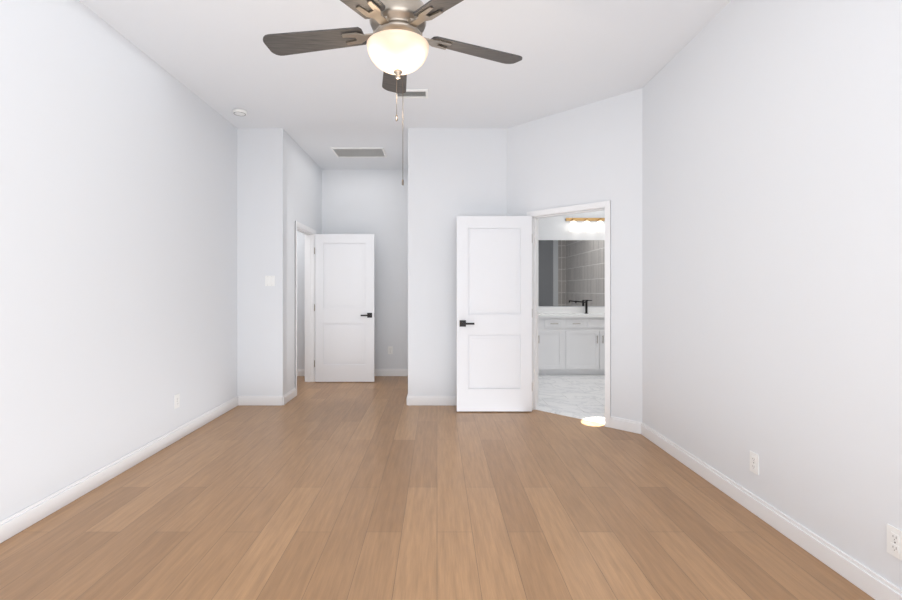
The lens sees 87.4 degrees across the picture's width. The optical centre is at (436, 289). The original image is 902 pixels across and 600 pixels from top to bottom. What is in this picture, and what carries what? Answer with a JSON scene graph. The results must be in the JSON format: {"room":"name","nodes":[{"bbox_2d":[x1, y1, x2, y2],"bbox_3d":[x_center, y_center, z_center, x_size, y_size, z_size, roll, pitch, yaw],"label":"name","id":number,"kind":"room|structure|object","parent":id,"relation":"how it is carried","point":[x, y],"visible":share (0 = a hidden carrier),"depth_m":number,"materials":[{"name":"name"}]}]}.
{"room":"empty bedroom","nodes":[
{"label":"empty bedroom","id":0,"kind":"room"},
{"bbox_2d":[0,0,236,520],"bbox_3d":[-2.260,-0.255,1.940,0.120,3.050,6.520,0,0,0],"label":"wall","id":1,"kind":"structure","parent":0,"point":[118,241],"depth_m":3.08,"materials":[{"name":"white paint"}]},
{"bbox_2d":[0,396,239,542],"bbox_3d":[-2.191,1.218,2.000,0.018,0.105,6.400,0,0,0],"label":"baseboard","id":2,"kind":"structure","parent":1,"relation":"attached to","point":[23,519],"depth_m":3.05,"materials":[{"name":"white wood"}]},
{"bbox_2d":[174,394,179,408],"bbox_3d":[-2.196,0.940,3.990,0.007,0.114,0.070,0,0,0],"label":"outlet","id":3,"kind":"object","parent":1,"relation":"attached to","point":[177,401],"visible":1,"depth_m":3.98,"materials":[{"name":"white plastic"}]},
{"bbox_2d":[237,128,285,397],"bbox_3d":[-2.510,-0.255,5.260,1.620,3.050,0.120,0,0,0],"label":"wall","id":4,"kind":"structure","parent":0,"point":[261,255],"depth_m":5.20,"materials":[{"name":"white paint"}]},
{"bbox_2d":[240,393,287,405],"bbox_3d":[-1.927,1.218,5.194,0.485,0.105,0.018,0,0,0],"label":"baseboard","id":5,"kind":"structure","parent":4,"relation":"attached to","point":[244,400],"depth_m":5.19,"materials":[{"name":"white wood"}]},
{"bbox_2d":[265,276,274,285],"bbox_3d":[-1.840,-0.100,5.195,0.104,0.114,0.010,0,0,0],"label":"light switch","id":6,"kind":"object","parent":4,"relation":"attached to","point":[269,280],"visible":1,"depth_m":5.20,"materials":[{"name":"white plastic"}]},
{"bbox_2d":[286,132,321,392],"bbox_3d":[-1.760,-0.255,6.145,0.120,3.050,1.650,0,0,0],"label":"wall","id":7,"kind":"structure","parent":0,"point":[303,187],"depth_m":5.63,"materials":[{"name":"white paint"}]},
{"bbox_2d":[288,388,295,401],"bbox_3d":[-1.694,1.218,5.432,0.018,0.105,0.423,0,0,0],"label":"baseboard","id":8,"kind":"structure","parent":7,"relation":"attached to","point":[291,394],"depth_m":5.49,"materials":[{"name":"white wood"}]},
{"bbox_2d":[295,221,315,395],"bbox_3d":[-1.760,0.222,6.112,0.152,2.097,0.939,0,0,0],"label":"door frame","id":9,"kind":"structure","parent":7,"relation":"attached to","point":[309,232],"depth_m":6.53,"materials":[{"name":"white wood"}]},
{"bbox_2d":[314,234,374,381],"bbox_3d":[-1.275,0.247,6.505,0.826,2.030,0.135,0,0,0],"label":"hall door","id":10,"kind":"structure","parent":7,"relation":"in","point":[344,307],"depth_m":6.49,"materials":[{"name":"white wood"}]},
{"bbox_2d":[297,169,407,368],"bbox_3d":[-1.760,-0.255,7.030,3.120,3.050,0.120,0,0,0],"label":"wall","id":11,"kind":"structure","parent":0,"point":[365,201],"depth_m":6.97,"materials":[{"name":"white paint"}]},
{"bbox_2d":[297,369,304,375],"bbox_3d":[-2.495,1.218,6.963,1.350,0.105,0.015,0,0,0],"label":"baseboard","id":12,"kind":"structure","parent":11,"relation":"attached to","point":[300,372],"depth_m":6.95,"materials":[{"name":"white wood"}]},
{"bbox_2d":[388,346,392,353],"bbox_3d":[-0.690,0.890,6.966,0.070,0.114,0.007,0,0,0],"label":"outlet","id":13,"kind":"object","parent":11,"relation":"attached to","point":[390,349],"visible":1,"depth_m":6.96,"materials":[{"name":"white plastic"}]},
{"bbox_2d":[375,369,407,375],"bbox_3d":[-1.020,1.218,6.963,1.360,0.105,0.015,0,0,0],"label":"baseboard","id":14,"kind":"structure","parent":11,"relation":"attached to","point":[378,372],"depth_m":6.96,"materials":[{"name":"white wood"}]},
{"bbox_2d":[79,0,730,168],"bbox_3d":[0.050,-1.830,3.150,7.000,0.100,9.200,0,0,0],"label":"ceiling","id":15,"kind":"structure","parent":0,"point":[221,58],"depth_m":3.69,"materials":[{"name":"white paint"}]},
{"bbox_2d":[232,109,246,115],"bbox_3d":[-1.960,-1.762,4.690,0.136,0.036,0.136,0,0,0],"label":"smoke detector","id":16,"kind":"object","parent":15,"relation":"attached to","point":[239,112],"visible":1,"depth_m":4.66,"materials":[{"name":"white plastic"}]},
{"bbox_2d":[331,148,386,157],"bbox_3d":[-1.000,-1.774,6.100,0.660,0.012,0.400,0,0,0],"label":"ceiling vent","id":17,"kind":"object","parent":15,"relation":"in","point":[359,153],"visible":0.98,"depth_m":6.08,"materials":[{"name":"white plastic"}]},
{"bbox_2d":[263,0,521,185],"bbox_3d":[-0.211,-1.163,2.334,1.343,1.235,1.328,0,0,0],"label":"ceiling fan","id":18,"kind":"object","parent":15,"relation":"hanging from","point":[397,42],"visible":1,"depth_m":2.26,"materials":[{"name":"silver metal"}]},
{"bbox_2d":[395,89,427,97],"bbox_3d":[-0.230,-1.774,4.270,0.300,0.012,0.170,0,0,0],"label":"ceiling vent","id":19,"kind":"object","parent":15,"relation":"in","point":[416,93],"visible":0.83,"depth_m":4.29,"materials":[{"name":"white plastic"}]},
{"bbox_2d":[0,376,874,599],"bbox_3d":[0.050,1.320,3.150,7.000,0.100,9.200,0,0,0],"label":"floor","id":20,"kind":"structure","parent":0,"point":[378,488],"depth_m":2.59,"materials":[{"name":"brown wood"}]},
{"bbox_2d":[408,128,506,395],"bbox_3d":[0.225,-0.255,5.260,1.090,3.050,0.120,0,0,0],"label":"wall","id":21,"kind":"structure","parent":0,"point":[453,173],"depth_m":5.20,"materials":[{"name":"white paint"}]},
{"bbox_2d":[408,396,456,405],"bbox_3d":[0.230,1.218,5.194,1.080,0.105,0.018,0,0,0],"label":"baseboard","id":22,"kind":"structure","parent":21,"relation":"attached to","point":[412,400],"depth_m":5.19,"materials":[{"name":"white wood"}]},
{"bbox_2d":[536,375,604,423],"bbox_3d":[2.115,1.268,5.235,2.610,0.004,4.770,0,0,0],"label":"floor","id":23,"kind":"structure","parent":0,"point":[582,397],"depth_m":5.61,"materials":[{"name":"tile"}]},
{"bbox_2d":[538,316,604,374],"bbox_3d":[1.928,0.836,7.209,2.146,0.861,0.578,0,0,0],"label":"bathroom vanity","id":24,"kind":"object","parent":23,"relation":"on","point":[571,340],"depth_m":6.96,"materials":[{"name":"white wood"}]},
{"bbox_2d":[538,312,604,315],"bbox_3d":[1.933,0.387,7.216,2.156,0.035,0.563,0,0,0],"label":"countertop","id":25,"kind":"structure","parent":24,"relation":"on","point":[539,313],"depth_m":7.37,"materials":[{"name":"white stone"}]},
{"bbox_2d":[538,210,604,306],"bbox_3d":[2.075,-0.255,7.560,2.690,3.050,0.120,0,0,0],"label":"wall","id":26,"kind":"structure","parent":0,"point":[554,228],"depth_m":7.50,"materials":[{"name":"white paint"}]},
{"bbox_2d":[538,240,604,305],"bbox_3d":[2.100,-0.268,7.495,1.800,1.045,0.007,0,0,0],"label":"bathroom mirror","id":27,"kind":"object","parent":26,"relation":"attached to","point":[570,272],"visible":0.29,"depth_m":7.49,"materials":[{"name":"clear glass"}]},
{"bbox_2d":[538,308,604,311],"bbox_3d":[1.933,0.320,7.488,2.156,0.100,0.020,0,0,0],"label":"backsplash","id":28,"kind":"structure","parent":26,"relation":"attached to","point":[539,309],"depth_m":7.48,"materials":[{"name":"white stone"}]},
{"bbox_2d":[565,218,604,230],"bbox_3d":[2.460,-1.032,7.429,0.840,0.215,0.139,0,0,0],"label":"sconce","id":29,"kind":"object","parent":26,"relation":"attached to","point":[573,226],"visible":0.79,"depth_m":7.39,"materials":[{"name":"white glass"}]},
{"bbox_2d":[507,88,641,421],"bbox_3d":[1.332,-0.255,4.722,1.471,3.050,0.120,0,0,45],"label":"wall","id":30,"kind":"structure","parent":0,"point":[589,153],"depth_m":4.36,"materials":[{"name":"white paint"}]},
{"bbox_2d":[457,216,531,411],"bbox_3d":[0.600,0.247,4.918,0.793,2.030,0.135,0,0,0],"label":"door","id":31,"kind":"structure","parent":30,"relation":"in","point":[494,313],"depth_m":4.90,"materials":[{"name":"white wood"}]},
{"bbox_2d":[527,200,610,427],"bbox_3d":[1.325,0.222,4.730,0.914,2.097,0.152,0,0,45],"label":"door frame","id":32,"kind":"structure","parent":30,"relation":"attached to","point":[580,208],"depth_m":4.58,"materials":[{"name":"white wood"}]},
{"bbox_2d":[610,416,641,433],"bbox_3d":[1.285,1.218,4.675,1.471,0.105,0.015,0,0,45],"label":"baseboard","id":33,"kind":"structure","parent":30,"relation":"attached to","point":[625,424],"depth_m":4.25,"materials":[{"name":"white wood"}]},
{"bbox_2d":[642,0,901,588],"bbox_3d":[1.870,-0.255,1.465,0.120,3.050,5.570,0,0,0],"label":"wall","id":34,"kind":"structure","parent":0,"point":[772,234],"depth_m":2.44,"materials":[{"name":"white paint"}]},
{"bbox_2d":[750,451,758,474],"bbox_3d":[1.806,0.985,2.690,0.007,0.114,0.070,0,0,0],"label":"outlet","id":35,"kind":"object","parent":34,"relation":"attached to","point":[754,462],"visible":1,"depth_m":2.68,"materials":[{"name":"white plastic"}]},
{"bbox_2d":[641,422,901,599],"bbox_3d":[1.803,1.218,1.480,0.015,0.105,5.360,0,0,0],"label":"baseboard","id":36,"kind":"structure","parent":34,"relation":"attached to","point":[869,582],"depth_m":2.40,"materials":[{"name":"white wood"}]},
{"bbox_2d":[887,524,901,560],"bbox_3d":[1.806,0.995,1.860,0.007,0.114,0.070,0,0,0],"label":"outlet","id":37,"kind":"object","parent":34,"relation":"attached to","point":[894,541],"visible":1,"depth_m":1.86,"materials":[{"name":"white plastic"}]}
]}

